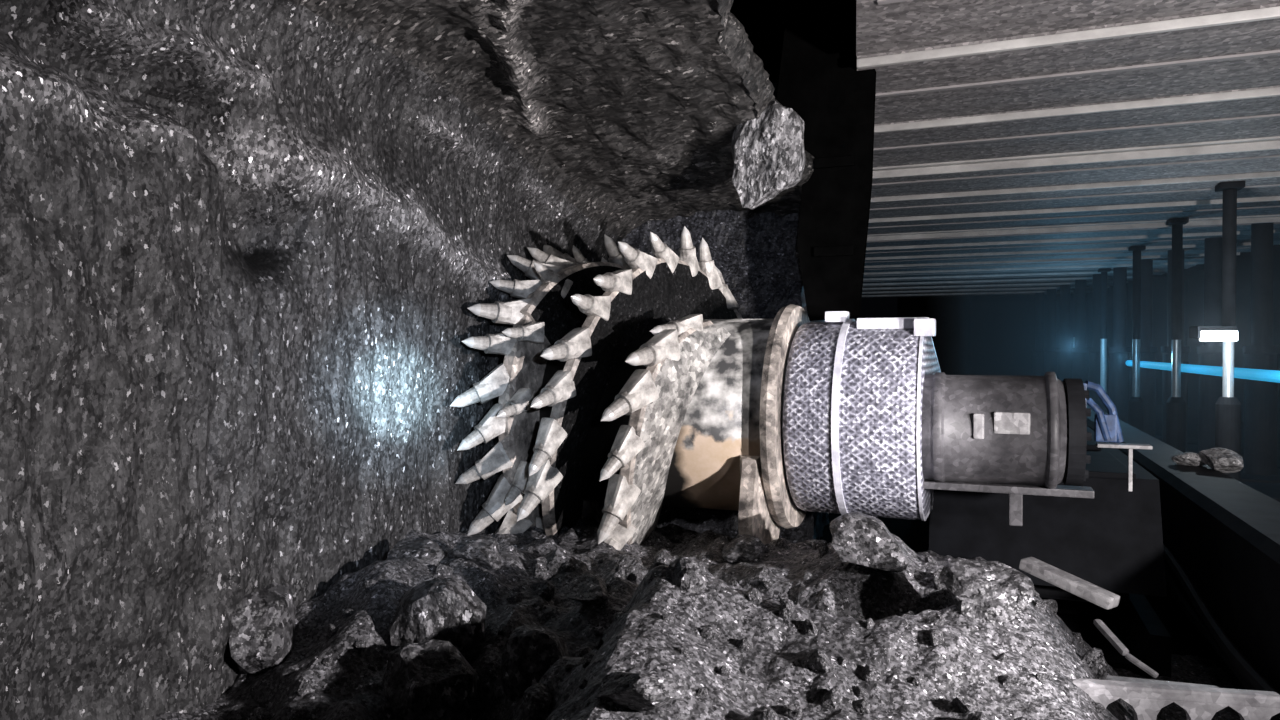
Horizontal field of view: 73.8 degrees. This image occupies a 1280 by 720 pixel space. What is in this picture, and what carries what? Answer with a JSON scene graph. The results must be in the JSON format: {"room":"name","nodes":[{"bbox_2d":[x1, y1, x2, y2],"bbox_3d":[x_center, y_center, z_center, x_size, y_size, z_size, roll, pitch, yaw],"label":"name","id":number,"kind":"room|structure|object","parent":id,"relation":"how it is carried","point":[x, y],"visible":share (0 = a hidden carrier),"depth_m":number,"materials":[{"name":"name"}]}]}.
{"room":"underground passage","nodes":[
{"label":"underground passage","id":0,"kind":"room"},
{"bbox_2d":[0,0,624,719],"bbox_3d":[-0.998,0.161,3.426,0.312,2.698,4.402,0,1,22],"label":"wall","id":1,"kind":"structure","parent":0,"point":[247,247],"depth_m":2.62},
{"bbox_2d":[289,0,814,237],"bbox_3d":[-0.298,-1.150,3.127,1.324,0.845,4.403,0,1,22],"label":"rock wall","id":2,"kind":"structure","parent":0,"point":[631,110],"depth_m":3.59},
{"bbox_2d":[731,100,805,208],"bbox_3d":[0.601,-0.952,3.933,0.342,0.500,0.339,0,1,33],"label":"rock","id":3,"kind":"object","parent":2,"relation":"attached to","point":[768,151],"visible":0.89,"depth_m":3.82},
{"bbox_2d":[607,81,828,543],"bbox_3d":[2.991,-0.186,15.890,1.569,3.100,22.499,0,1,14],"label":"wall","id":4,"kind":"structure","parent":0,"point":[756,254],"depth_m":5.02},
{"bbox_2d":[730,0,1246,275],"bbox_3d":[6.539,-2.203,11.354,6.800,0.119,29.000,0,1,22],"label":"ceiling","id":5,"kind":"structure","parent":0,"point":[763,21],"depth_m":5.52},
{"bbox_2d":[897,276,1186,405],"bbox_3d":[11.655,-0.541,24.838,8.000,4.000,0.100,0,1,22],"label":"wall","id":6,"kind":"structure","parent":0,"point":[989,334],"depth_m":25.19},
{"bbox_2d":[820,405,1279,656],"bbox_3d":[6.075,1.415,11.584,7.800,0.041,29.000,0,1,22],"label":"floor","id":7,"kind":"structure","parent":0,"point":[914,533],"depth_m":7.12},
{"bbox_2d":[154,516,1240,719],"bbox_3d":[0.714,1.046,2.851,3.798,0.819,3.798,0,1,22],"label":"loose coal","id":8,"kind":"object","parent":7,"relation":"on","point":[899,645],"visible":0.61,"depth_m":2.58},
{"bbox_2d":[228,582,295,673],"bbox_3d":[-1.285,0.876,2.875,0.248,0.345,0.423,0,1,-24],"label":"lump","id":9,"kind":"object","parent":8,"relation":"on","point":[261,637],"visible":0.57,"depth_m":2.72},
{"bbox_2d":[288,705,307,719],"bbox_3d":[-0.995,1.031,2.467,0.043,0.058,0.061,0,1,26],"label":"lump","id":10,"kind":"object","parent":8,"relation":"on","point":[299,712],"visible":1,"depth_m":2.46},
{"bbox_2d":[296,679,310,696],"bbox_3d":[-1.015,0.999,2.574,0.035,0.067,0.052,0,1,22],"label":"lump","id":11,"kind":"object","parent":8,"relation":"on","point":[304,688],"visible":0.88,"depth_m":2.56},
{"bbox_2d":[322,657,332,666],"bbox_3d":[-0.985,0.950,2.682,0.030,0.029,0.031,0,1,18],"label":"lump","id":12,"kind":"object","parent":8,"relation":"on","point":[327,661],"visible":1,"depth_m":2.67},
{"bbox_2d":[326,624,337,639],"bbox_3d":[-1.010,0.895,2.794,0.042,0.057,0.037,0,1,6],"label":"lump","id":13,"kind":"object","parent":8,"relation":"on","point":[332,629],"visible":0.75,"depth_m":2.79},
{"bbox_2d":[342,608,354,618],"bbox_3d":[-0.983,0.856,2.878,0.041,0.036,0.037,0,1,6],"label":"lump","id":14,"kind":"object","parent":8,"relation":"on","point":[347,612],"visible":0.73,"depth_m":2.87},
{"bbox_2d":[353,639,366,649],"bbox_3d":[-0.897,0.916,2.731,0.040,0.041,0.040,-1,1,-43],"label":"lump","id":15,"kind":"object","parent":8,"relation":"on","point":[359,644],"visible":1,"depth_m":2.72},
{"bbox_2d":[364,579,377,590],"bbox_3d":[-0.929,0.777,2.951,0.043,0.043,0.043,0,1,6],"label":"lump","id":16,"kind":"object","parent":8,"relation":"on","point":[369,584],"visible":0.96,"depth_m":2.94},
{"bbox_2d":[386,538,443,565],"bbox_3d":[-0.868,0.752,3.227,0.249,0.142,0.186,0,1,33],"label":"lump","id":17,"kind":"object","parent":8,"relation":"on","point":[423,551],"visible":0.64,"depth_m":3.18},
{"bbox_2d":[382,639,476,719],"bbox_3d":[-0.647,1.049,2.642,0.290,0.364,0.232,0,1,-16],"label":"lump","id":18,"kind":"object","parent":8,"relation":"on","point":[432,679],"visible":0.98,"depth_m":2.57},
{"bbox_2d":[389,576,486,662],"bbox_3d":[-0.660,0.893,2.850,0.305,0.352,0.262,0,2,0],"label":"lump","id":19,"kind":"object","parent":8,"relation":"on","point":[440,608],"visible":0.65,"depth_m":2.76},
{"bbox_2d":[435,563,452,575],"bbox_3d":[-0.717,0.790,3.129,0.062,0.090,0.062,0,1,-1],"label":"lump","id":20,"kind":"object","parent":8,"relation":"on","point":[441,570],"visible":0.57,"depth_m":3.11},
{"bbox_2d":[447,535,501,570],"bbox_3d":[-0.624,0.742,3.304,0.209,0.127,0.230,0,1,17],"label":"lump","id":21,"kind":"object","parent":8,"relation":"on","point":[482,550],"visible":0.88,"depth_m":3.21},
{"bbox_2d":[489,584,499,594],"bbox_3d":[-0.522,0.829,3.063,0.030,0.048,0.039,0,1,30],"label":"lump","id":22,"kind":"object","parent":8,"relation":"on","point":[493,589],"visible":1,"depth_m":3.05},
{"bbox_2d":[498,541,516,551],"bbox_3d":[-0.550,0.792,3.501,0.089,0.092,0.083,0,1,29],"label":"lump","id":23,"kind":"object","parent":8,"relation":"on","point":[503,545],"visible":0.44,"depth_m":3.48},
{"bbox_2d":[506,592,522,603],"bbox_3d":[-0.443,0.852,3.045,0.063,0.053,0.052,0,1,25],"label":"lump","id":24,"kind":"object","parent":8,"relation":"on","point":[513,597],"visible":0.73,"depth_m":3.03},
{"bbox_2d":[500,625,569,700],"bbox_3d":[-0.312,0.967,2.629,0.249,0.283,0.152,0,1,17],"label":"lump","id":25,"kind":"object","parent":8,"relation":"on","point":[529,652],"visible":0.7,"depth_m":2.58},
{"bbox_2d":[523,683,551,719],"bbox_3d":[-0.282,0.982,2.417,0.099,0.120,0.107,0,1,-19],"label":"lump","id":26,"kind":"object","parent":8,"relation":"on","point":[537,699],"visible":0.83,"depth_m":2.38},
{"bbox_2d":[532,556,547,578],"bbox_3d":[-0.380,0.822,3.323,0.082,0.100,0.070,0,1,3],"label":"lump","id":27,"kind":"object","parent":8,"relation":"on","point":[539,570],"visible":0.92,"depth_m":3.31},
{"bbox_2d":[530,582,554,601],"bbox_3d":[-0.362,0.868,3.161,0.095,0.109,0.103,0,1,-2],"label":"lump","id":28,"kind":"object","parent":8,"relation":"on","point":[546,590],"visible":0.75,"depth_m":3.12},
{"bbox_2d":[562,562,574,570],"bbox_3d":[-0.273,0.807,3.320,0.045,0.034,0.043,-1,1,-42],"label":"lump","id":29,"kind":"object","parent":8,"relation":"on","point":[567,566],"visible":1,"depth_m":3.31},
{"bbox_2d":[575,646,591,656],"bbox_3d":[-0.165,0.890,2.549,0.054,0.067,0.046,0,1,33],"label":"lump","id":30,"kind":"object","parent":8,"relation":"on","point":[581,652],"visible":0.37,"depth_m":2.54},
{"bbox_2d":[565,574,608,604],"bbox_3d":[-0.187,0.807,2.978,0.150,0.097,0.206,0,1,-10],"label":"lump","id":31,"kind":"object","parent":8,"relation":"on","point":[589,588],"visible":0.95,"depth_m":2.94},
{"bbox_2d":[582,652,594,667],"bbox_3d":[-0.138,0.835,2.357,0.043,0.047,0.043,0,1,12],"label":"lump","id":32,"kind":"object","parent":8,"relation":"on","point":[588,657],"visible":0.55,"depth_m":2.35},
{"bbox_2d":[594,639,603,649],"bbox_3d":[-0.118,0.829,2.465,0.032,0.048,0.040,0,1,-9],"label":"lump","id":33,"kind":"object","parent":8,"relation":"on","point":[598,644],"visible":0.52,"depth_m":2.45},
{"bbox_2d":[615,555,640,580],"bbox_3d":[-0.044,0.784,3.148,0.094,0.116,0.095,0,1,-22],"label":"lump","id":34,"kind":"object","parent":8,"relation":"on","point":[628,566],"visible":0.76,"depth_m":3.13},
{"bbox_2d":[595,671,686,711],"bbox_3d":[-0.006,0.809,2.084,0.199,0.126,0.167,1,1,39],"label":"lump","id":35,"kind":"object","parent":8,"relation":"on","point":[633,691],"visible":0.9,"depth_m":2.02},
{"bbox_2d":[648,591,660,602],"bbox_3d":[0.040,0.702,2.520,0.040,0.039,0.038,-1,1,-41],"label":"lump","id":36,"kind":"object","parent":8,"relation":"on","point":[655,596],"visible":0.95,"depth_m":2.51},
{"bbox_2d":[648,559,666,571],"bbox_3d":[0.076,0.721,2.866,0.092,0.120,0.084,0,1,28],"label":"lump","id":37,"kind":"object","parent":8,"relation":"on","point":[658,562],"visible":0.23,"depth_m":2.83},
{"bbox_2d":[654,549,669,564],"bbox_3d":[0.088,0.799,3.389,0.065,0.085,0.075,0,1,6],"label":"lump","id":38,"kind":"object","parent":8,"relation":"on","point":[663,554],"visible":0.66,"depth_m":3.37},
{"bbox_2d":[660,612,676,623],"bbox_3d":[0.078,0.735,2.413,0.046,0.039,0.030,-1,1,-41],"label":"lump","id":39,"kind":"object","parent":8,"relation":"on","point":[668,617],"visible":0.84,"depth_m":2.40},
{"bbox_2d":[680,645,691,658],"bbox_3d":[0.123,0.780,2.276,0.034,0.034,0.031,1,1,41],"label":"lump","id":40,"kind":"object","parent":8,"relation":"on","point":[685,651],"visible":0.99,"depth_m":2.27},
{"bbox_2d":[666,557,706,592],"bbox_3d":[0.139,0.676,2.623,0.099,0.140,0.111,0,1,-34],"label":"lump","id":41,"kind":"object","parent":8,"relation":"on","point":[687,573],"visible":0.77,"depth_m":2.59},
{"bbox_2d":[697,688,707,697],"bbox_3d":[0.159,0.845,2.159,0.026,0.029,0.032,0,1,15],"label":"lump","id":42,"kind":"object","parent":8,"relation":"on","point":[703,692],"visible":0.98,"depth_m":2.15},
{"bbox_2d":[698,625,720,639],"bbox_3d":[0.195,0.781,2.447,0.074,0.045,0.055,0,1,9],"label":"lump","id":43,"kind":"object","parent":8,"relation":"on","point":[711,632],"visible":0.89,"depth_m":2.42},
{"bbox_2d":[719,665,729,676],"bbox_3d":[0.224,0.836,2.277,0.026,0.040,0.035,0,1,-20],"label":"lump","id":44,"kind":"object","parent":8,"relation":"on","point":[723,670],"visible":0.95,"depth_m":2.27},
{"bbox_2d":[726,574,741,587],"bbox_3d":[0.312,0.756,2.803,0.070,0.096,0.100,1,1,38],"label":"lump","id":45,"kind":"object","parent":8,"relation":"on","point":[730,580],"visible":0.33,"depth_m":2.77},
{"bbox_2d":[722,534,765,564],"bbox_3d":[0.426,0.769,3.452,0.158,0.117,0.197,0,1,33],"label":"lump","id":46,"kind":"object","parent":8,"relation":"on","point":[744,548],"visible":0.91,"depth_m":3.40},
{"bbox_2d":[736,637,752,650],"bbox_3d":[0.295,0.821,2.443,0.052,0.064,0.044,1,1,37],"label":"lump","id":47,"kind":"object","parent":8,"relation":"on","point":[746,644],"visible":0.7,"depth_m":2.42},
{"bbox_2d":[746,588,761,604],"bbox_3d":[0.351,0.737,2.627,0.052,0.071,0.055,0,1,9],"label":"lump","id":48,"kind":"object","parent":8,"relation":"on","point":[753,595],"visible":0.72,"depth_m":2.61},
{"bbox_2d":[758,567,767,575],"bbox_3d":[0.457,0.786,3.163,0.032,0.040,0.044,1,1,44],"label":"lump","id":49,"kind":"object","parent":8,"relation":"on","point":[762,571],"visible":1,"depth_m":3.15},
{"bbox_2d":[749,706,780,719],"bbox_3d":[0.311,0.910,2.062,0.102,0.118,0.125,0,1,25],"label":"lump","id":50,"kind":"object","parent":8,"relation":"on","point":[764,712],"visible":1,"depth_m":2.07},
{"bbox_2d":[763,580,772,588],"bbox_3d":[0.468,0.820,3.107,0.036,0.037,0.029,0,1,-14],"label":"lump","id":51,"kind":"object","parent":8,"relation":"on","point":[768,584],"visible":1,"depth_m":3.10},
{"bbox_2d":[775,538,788,548],"bbox_3d":[0.605,0.794,3.630,0.049,0.067,0.073,0,1,33],"label":"lump","id":52,"kind":"object","parent":8,"relation":"on","point":[782,543],"visible":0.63,"depth_m":3.63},
{"bbox_2d":[779,599,793,618],"bbox_3d":[0.439,0.749,2.561,0.044,0.061,0.056,0,1,9],"label":"lump","id":53,"kind":"object","parent":8,"relation":"on","point":[786,608],"visible":1,"depth_m":2.54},
{"bbox_2d":[779,703,801,719],"bbox_3d":[0.387,0.908,2.191,0.061,0.048,0.044,0,1,25],"label":"lump","id":54,"kind":"object","parent":8,"relation":"on","point":[792,711],"visible":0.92,"depth_m":2.17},
{"bbox_2d":[804,573,812,581],"bbox_3d":[0.613,0.797,3.100,0.038,0.050,0.042,0,1,15],"label":"lump","id":55,"kind":"object","parent":8,"relation":"on","point":[808,577],"visible":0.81,"depth_m":3.09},
{"bbox_2d":[800,619,817,636],"bbox_3d":[0.505,0.790,2.509,0.060,0.061,0.057,0,1,-19],"label":"lump","id":56,"kind":"object","parent":8,"relation":"on","point":[808,628],"visible":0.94,"depth_m":2.49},
{"bbox_2d":[804,649,834,673],"bbox_3d":[0.494,0.834,2.343,0.078,0.074,0.073,0,1,-22],"label":"lump","id":57,"kind":"object","parent":8,"relation":"on","point":[817,660],"visible":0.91,"depth_m":2.33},
{"bbox_2d":[812,540,826,549],"bbox_3d":[0.742,0.771,3.514,0.066,0.060,0.046,0,1,-7],"label":"lump","id":58,"kind":"object","parent":8,"relation":"on","point":[816,544],"visible":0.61,"depth_m":3.50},
{"bbox_2d":[818,545,828,557],"bbox_3d":[0.703,0.744,3.264,0.035,0.075,0.059,0,1,-7],"label":"lump","id":59,"kind":"object","parent":8,"relation":"on","point":[823,550],"visible":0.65,"depth_m":3.25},
{"bbox_2d":[816,599,832,613],"bbox_3d":[0.564,0.774,2.611,0.053,0.076,0.072,0,1,27],"label":"lump","id":60,"kind":"object","parent":8,"relation":"on","point":[821,605],"visible":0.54,"depth_m":2.59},
{"bbox_2d":[821,687,842,708],"bbox_3d":[0.504,0.884,2.234,0.055,0.049,0.040,0,1,-29],"label":"lump","id":61,"kind":"object","parent":8,"relation":"on","point":[833,698],"visible":1,"depth_m":2.23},
{"bbox_2d":[852,699,869,713],"bbox_3d":[0.571,0.909,2.229,0.059,0.047,0.046,0,1,21],"label":"lump","id":62,"kind":"object","parent":8,"relation":"on","point":[860,705],"visible":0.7,"depth_m":2.22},
{"bbox_2d":[854,685,868,698],"bbox_3d":[0.593,0.893,2.286,0.035,0.034,0.040,0,1,-16],"label":"lump","id":63,"kind":"object","parent":8,"relation":"on","point":[861,693],"visible":0.93,"depth_m":2.27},
{"bbox_2d":[829,511,909,572],"bbox_3d":[0.805,0.658,3.088,0.250,0.182,0.329,0,1,-20],"label":"lump","id":64,"kind":"object","parent":8,"relation":"on","point":[859,538],"visible":1,"depth_m":3.03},
{"bbox_2d":[865,618,874,627],"bbox_3d":[0.678,0.782,2.516,0.025,0.044,0.040,0,1,29],"label":"lump","id":65,"kind":"object","parent":8,"relation":"on","point":[869,623],"visible":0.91,"depth_m":2.50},
{"bbox_2d":[861,663,880,680],"bbox_3d":[0.633,0.876,2.356,0.057,0.070,0.057,0,1,-22],"label":"lump","id":66,"kind":"object","parent":8,"relation":"on","point":[869,672],"visible":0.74,"depth_m":2.34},
{"bbox_2d":[913,676,925,687],"bbox_3d":[0.760,0.884,2.325,0.033,0.049,0.025,0,1,28],"label":"lump","id":67,"kind":"object","parent":8,"relation":"on","point":[920,681],"visible":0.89,"depth_m":2.32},
{"bbox_2d":[925,554,936,562],"bbox_3d":[1.072,0.742,3.150,0.030,0.046,0.052,0,1,-31],"label":"lump","id":68,"kind":"object","parent":8,"relation":"on","point":[928,558],"visible":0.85,"depth_m":3.14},
{"bbox_2d":[925,612,944,624],"bbox_3d":[0.876,0.785,2.530,0.059,0.071,0.046,0,0,8],"label":"lump","id":69,"kind":"object","parent":8,"relation":"on","point":[936,618],"visible":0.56,"depth_m":2.52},
{"bbox_2d":[929,629,943,645],"bbox_3d":[0.849,0.801,2.439,0.041,0.061,0.064,0,1,8],"label":"lump","id":70,"kind":"object","parent":8,"relation":"on","point":[936,637],"visible":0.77,"depth_m":2.42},
{"bbox_2d":[932,569,945,589],"bbox_3d":[1.063,0.778,2.993,0.072,0.082,0.061,0,1,30],"label":"lump","id":71,"kind":"object","parent":8,"relation":"on","point":[937,582],"visible":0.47,"depth_m":2.98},
{"bbox_2d":[951,695,979,712],"bbox_3d":[0.852,0.906,2.234,0.052,0.054,0.070,0,1,-24],"label":"lump","id":72,"kind":"object","parent":8,"relation":"on","point":[964,703],"visible":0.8,"depth_m":2.22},
{"bbox_2d":[967,711,988,719],"bbox_3d":[0.843,0.921,2.134,0.057,0.073,0.080,1,1,38],"label":"lump","id":73,"kind":"object","parent":8,"relation":"on","point":[977,715],"visible":1,"depth_m":2.14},
{"bbox_2d":[940,557,1033,626],"bbox_3d":[1.087,0.729,2.675,0.271,0.184,0.267,0,1,27],"label":"lump","id":74,"kind":"object","parent":8,"relation":"on","point":[993,592],"visible":0.95,"depth_m":2.61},
{"bbox_2d":[996,653,1006,662],"bbox_3d":[1.017,0.843,2.403,0.031,0.040,0.029,0,1,36],"label":"lump","id":75,"kind":"object","parent":8,"relation":"on","point":[1002,657],"visible":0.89,"depth_m":2.39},
{"bbox_2d":[999,674,1021,686],"bbox_3d":[1.015,0.879,2.329,0.070,0.045,0.051,0,1,-11],"label":"lump","id":76,"kind":"object","parent":8,"relation":"on","point":[1006,680],"visible":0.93,"depth_m":2.31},
{"bbox_2d":[1034,600,1046,610],"bbox_3d":[1.292,0.801,2.755,0.055,0.048,0.036,0,1,0],"label":"lump","id":77,"kind":"object","parent":8,"relation":"on","point":[1039,604],"visible":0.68,"depth_m":2.75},
{"bbox_2d":[1035,673,1045,683],"bbox_3d":[1.099,0.876,2.339,0.028,0.032,0.024,0,1,30],"label":"lump","id":78,"kind":"object","parent":8,"relation":"on","point":[1039,676],"visible":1,"depth_m":2.33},
{"bbox_2d":[1042,599,1057,614],"bbox_3d":[1.474,0.911,3.104,0.081,0.092,0.080,0,1,24],"label":"lump","id":79,"kind":"object","parent":8,"relation":"on","point":[1052,604],"visible":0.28,"depth_m":3.07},
{"bbox_2d":[1019,557,1119,608],"bbox_3d":[1.710,0.887,3.411,0.085,0.121,0.370,0,1,-35],"label":"bar","id":80,"kind":"object","parent":8,"relation":"on","point":[1077,586],"visible":1,"depth_m":3.38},
{"bbox_2d":[1071,632,1084,648],"bbox_3d":[1.502,0.973,2.940,0.046,0.070,0.075,0,1,-3],"label":"lump","id":81,"kind":"object","parent":8,"relation":"on","point":[1077,636],"visible":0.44,"depth_m":2.92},
{"bbox_2d":[1080,648,1107,679],"bbox_3d":[1.370,0.950,2.615,0.107,0.139,0.124,-1,1,-44],"label":"lump","id":82,"kind":"object","parent":8,"relation":"on","point":[1093,658],"visible":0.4,"depth_m":2.58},
{"bbox_2d":[1091,701,1104,712],"bbox_3d":[1.268,0.965,2.366,0.030,0.032,0.038,0,1,-35],"label":"lump","id":83,"kind":"object","parent":8,"relation":"on","point":[1100,708],"visible":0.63,"depth_m":2.36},
{"bbox_2d":[1093,619,1128,655],"bbox_3d":[1.593,0.937,2.886,0.025,0.077,0.155,0,1,-7],"label":"rod","id":84,"kind":"object","parent":8,"relation":"on","point":[1118,645],"visible":0.96,"depth_m":2.88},
{"bbox_2d":[1125,653,1158,677],"bbox_3d":[1.618,0.986,2.752,0.018,0.053,0.100,0,1,-35],"label":"rod","id":85,"kind":"object","parent":8,"relation":"on","point":[1144,667],"visible":1,"depth_m":2.75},
{"bbox_2d":[1107,675,1218,687],"bbox_3d":[1.499,0.990,2.612,0.542,0.060,0.060,0,1,4],"label":"steel plate","id":86,"kind":"object","parent":8,"relation":"on","point":[1114,678],"visible":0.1,"depth_m":2.61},
{"bbox_2d":[1073,678,1279,719],"bbox_3d":[1.414,1.031,2.391,0.671,0.238,0.058,0,1,13],"label":"rack","id":87,"kind":"object","parent":8,"relation":"on","point":[1146,700],"visible":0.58,"depth_m":2.36,"materials":[{"name":"metal"}]},
{"bbox_2d":[862,290,1092,375],"bbox_3d":[8.227,-0.357,21.536,5.570,3.310,1.235,0,1,22],"label":"support","id":88,"kind":"object","parent":7,"relation":"on","point":[1038,354],"visible":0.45,"depth_m":20.80,"materials":[{"name":"metal"}]},
{"bbox_2d":[862,286,1108,376],"bbox_3d":[7.904,-0.343,20.265,5.570,3.310,1.235,0,1,22],"label":"support","id":89,"kind":"object","parent":7,"relation":"on","point":[1050,354],"visible":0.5,"depth_m":19.53,"materials":[{"name":"metal"}]},
{"bbox_2d":[862,281,1127,380],"bbox_3d":[7.581,-0.328,18.993,5.570,3.310,1.235,0,1,22],"label":"support","id":90,"kind":"object","parent":7,"relation":"on","point":[1064,354],"visible":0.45,"depth_m":18.26,"materials":[{"name":"metal"}]},
{"bbox_2d":[863,276,1132,399],"bbox_3d":[7.258,-0.313,17.722,5.570,3.310,1.235,0,1,22],"label":"support","id":91,"kind":"object","parent":7,"relation":"on","point":[1080,354],"visible":0.35,"depth_m":16.99,"materials":[{"name":"metal"}]},
{"bbox_2d":[863,269,1167,403],"bbox_3d":[6.935,-0.298,16.450,5.570,3.310,1.235,0,1,22],"label":"support","id":92,"kind":"object","parent":7,"relation":"on","point":[1094,351],"visible":0.33,"depth_m":15.77,"materials":[{"name":"metal"}]},
{"bbox_2d":[863,262,1203,435],"bbox_3d":[6.612,-0.283,15.179,5.570,3.310,1.235,0,1,22],"label":"support","id":93,"kind":"object","parent":7,"relation":"on","point":[1119,353],"visible":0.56,"depth_m":14.44,"materials":[{"name":"metal"}]},
{"bbox_2d":[864,252,1239,444],"bbox_3d":[6.288,-0.268,13.908,5.570,3.310,1.235,0,1,22],"label":"support","id":94,"kind":"object","parent":7,"relation":"on","point":[1147,352],"visible":0.41,"depth_m":13.16,"materials":[{"name":"metal"}]},
{"bbox_2d":[1126,360,1279,382],"bbox_3d":[6.380,0.106,9.720,0.150,0.150,14.000,0,1,22],"label":"pipe","id":95,"kind":"object","parent":94,"relation":"attached to","point":[1242,373],"visible":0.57,"depth_m":8.86,"materials":[{"name":"blue"}]},
{"bbox_2d":[856,0,1279,55],"bbox_3d":[3.381,-0.134,2.464,5.570,3.310,1.235,0,1,22],"label":"support","id":96,"kind":"object","parent":7,"relation":"on","point":[882,26],"visible":1,"depth_m":3.58,"materials":[{"name":"metal"}]},
{"bbox_2d":[857,3,1279,123],"bbox_3d":[3.704,-0.149,3.736,5.570,3.310,1.235,0,1,22],"label":"support","id":97,"kind":"object","parent":7,"relation":"on","point":[1236,48],"visible":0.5,"depth_m":4.21,"materials":[{"name":"metal"}]},
{"bbox_2d":[777,0,875,320],"bbox_3d":[0.946,-1.026,4.359,0.520,1.650,0.085,0,1,22],"label":"flap","id":98,"kind":"object","parent":97,"relation":"hanging from","point":[820,80],"visible":0.97,"depth_m":4.33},
{"bbox_2d":[865,229,1279,468],"bbox_3d":[5.642,-0.238,11.364,5.570,3.310,1.235,0,1,22],"label":"support","id":99,"kind":"object","parent":7,"relation":"on","point":[1211,353],"visible":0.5,"depth_m":10.70,"materials":[{"name":"metal"}]},
{"bbox_2d":[865,241,1279,455],"bbox_3d":[5.965,-0.253,12.636,5.570,3.310,1.235,0,1,22],"label":"support","id":100,"kind":"object","parent":7,"relation":"on","point":[1241,247],"visible":0.26,"depth_m":12.07,"materials":[{"name":"metal"}]},
{"bbox_2d":[866,214,1279,483],"bbox_3d":[5.305,-0.223,10.058,5.570,3.310,1.310,0,1,22],"label":"support","id":101,"kind":"object","parent":7,"relation":"on","point":[1260,397],"visible":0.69,"depth_m":9.38,"materials":[{"name":"metal"}]},
{"bbox_2d":[1071,288,1074,346],"bbox_3d":[9.816,-0.148,19.222,0.280,2.945,0.280,0,1,22],"label":"prop","id":102,"kind":"object","parent":7,"relation":"on","point":[1072,289],"visible":0.15,"depth_m":19.19,"materials":[{"name":"metal"}]},
{"bbox_2d":[868,196,1279,501],"bbox_3d":[4.996,-0.208,8.822,5.570,3.310,1.235,0,1,22],"label":"support","id":103,"kind":"object","parent":7,"relation":"on","point":[1268,205],"visible":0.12,"depth_m":8.82,"materials":[{"name":"metal"}]},
{"bbox_2d":[869,171,1279,218],"bbox_3d":[4.673,-0.194,7.550,5.570,3.310,1.235,0,1,22],"label":"support","id":104,"kind":"object","parent":7,"relation":"on","point":[1257,184],"visible":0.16,"depth_m":7.73,"materials":[{"name":"metal"}]},
{"bbox_2d":[871,136,1279,196],"bbox_3d":[4.336,-0.178,6.244,5.570,3.310,1.310,0,1,22],"label":"support","id":105,"kind":"object","parent":7,"relation":"on","point":[1250,155],"visible":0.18,"depth_m":6.51,"materials":[{"name":"metal"}]},
{"bbox_2d":[873,85,1279,167],"bbox_3d":[4.027,-0.164,5.007,5.570,3.310,1.235,0,1,22],"label":"support","id":106,"kind":"object","parent":7,"relation":"on","point":[1250,112],"visible":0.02,"depth_m":5.37,"materials":[{"name":"metal"}]},
{"bbox_2d":[1097,268,1110,412],"bbox_3d":[7.980,-0.095,14.679,0.280,2.945,0.280,0,1,22],"label":"prop","id":107,"kind":"object","parent":7,"relation":"on","point":[1104,272],"visible":0.55,"depth_m":14.63,"materials":[{"name":"metal"}]},
{"bbox_2d":[1128,246,1145,430],"bbox_3d":[6.707,-0.058,11.527,0.280,2.945,0.280,0,1,22],"label":"prop","id":108,"kind":"object","parent":7,"relation":"on","point":[1135,403],"visible":0.75,"depth_m":11.48,"materials":[{"name":"metal"}]},
{"bbox_2d":[1041,405,1279,692],"bbox_3d":[5.048,1.000,11.131,1.530,0.840,23.600,0,1,22],"label":"conveyor","id":109,"kind":"object","parent":7,"relation":"on","point":[1223,531],"visible":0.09,"depth_m":3.93,"materials":[{"name":"metal"}]},
{"bbox_2d":[450,226,1166,605],"bbox_3d":[1.676,0.230,6.103,2.963,1.856,6.433,0,1,22],"label":"coal shearer","id":110,"kind":"object","parent":109,"relation":"on","point":[631,385],"visible":0.88,"depth_m":3.72,"materials":[{"name":"beige metal"}]},
{"bbox_2d":[1171,452,1204,465],"bbox_3d":[3.367,0.609,5.231,0.169,0.099,0.189,0,1,-35],"label":"stone","id":111,"kind":"object","parent":109,"relation":"on","point":[1186,458],"visible":0.89,"depth_m":5.19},
{"bbox_2d":[1198,447,1243,472],"bbox_3d":[3.445,0.596,5.040,0.197,0.149,0.234,0,1,10],"label":"stone","id":112,"kind":"object","parent":109,"relation":"on","point":[1223,460],"visible":0.98,"depth_m":5.00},
{"bbox_2d":[1163,543,1279,718],"bbox_3d":[4.351,1.083,8.313,0.116,0.135,12.254,0,1,22],"label":"cable","id":113,"kind":"object","parent":109,"relation":"attached to","point":[1254,679],"visible":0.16,"depth_m":3.63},
{"bbox_2d":[1165,564,1279,719],"bbox_3d":[4.379,1.183,8.303,0.115,0.136,12.253,0,1,22],"label":"cable","id":114,"kind":"object","parent":109,"relation":"attached to","point":[1174,588],"visible":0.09,"depth_m":4.10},
{"bbox_2d":[1166,218,1188,452],"bbox_3d":[5.732,-0.029,9.117,0.280,2.945,0.280,0,1,22],"label":"prop","id":115,"kind":"object","parent":7,"relation":"on","point":[1175,404],"visible":0.79,"depth_m":9.07,"materials":[{"name":"metal"}]},
{"bbox_2d":[1215,181,1244,480],"bbox_3d":[4.946,-0.006,7.170,0.280,2.945,0.280,0,1,22],"label":"prop","id":116,"kind":"object","parent":7,"relation":"on","point":[1227,407],"visible":0.55,"depth_m":7.12,"materials":[{"name":"metal"}]},
{"bbox_2d":[1189,326,1237,340],"bbox_3d":[4.693,-0.215,7.023,0.320,0.122,0.270,0,1,0],"label":"work lamp","id":117,"kind":"object","parent":116,"relation":"attached to","point":[1203,333],"visible":1,"depth_m":6.90,"materials":[{"name":"metal"}]},
{"bbox_2d":[1187,244,1279,431],"bbox_3d":[9.691,-0.368,10.102,0.100,4.000,29.000,0,1,22],"label":"wall","id":118,"kind":"structure","parent":0,"point":[1195,281],"depth_m":18.58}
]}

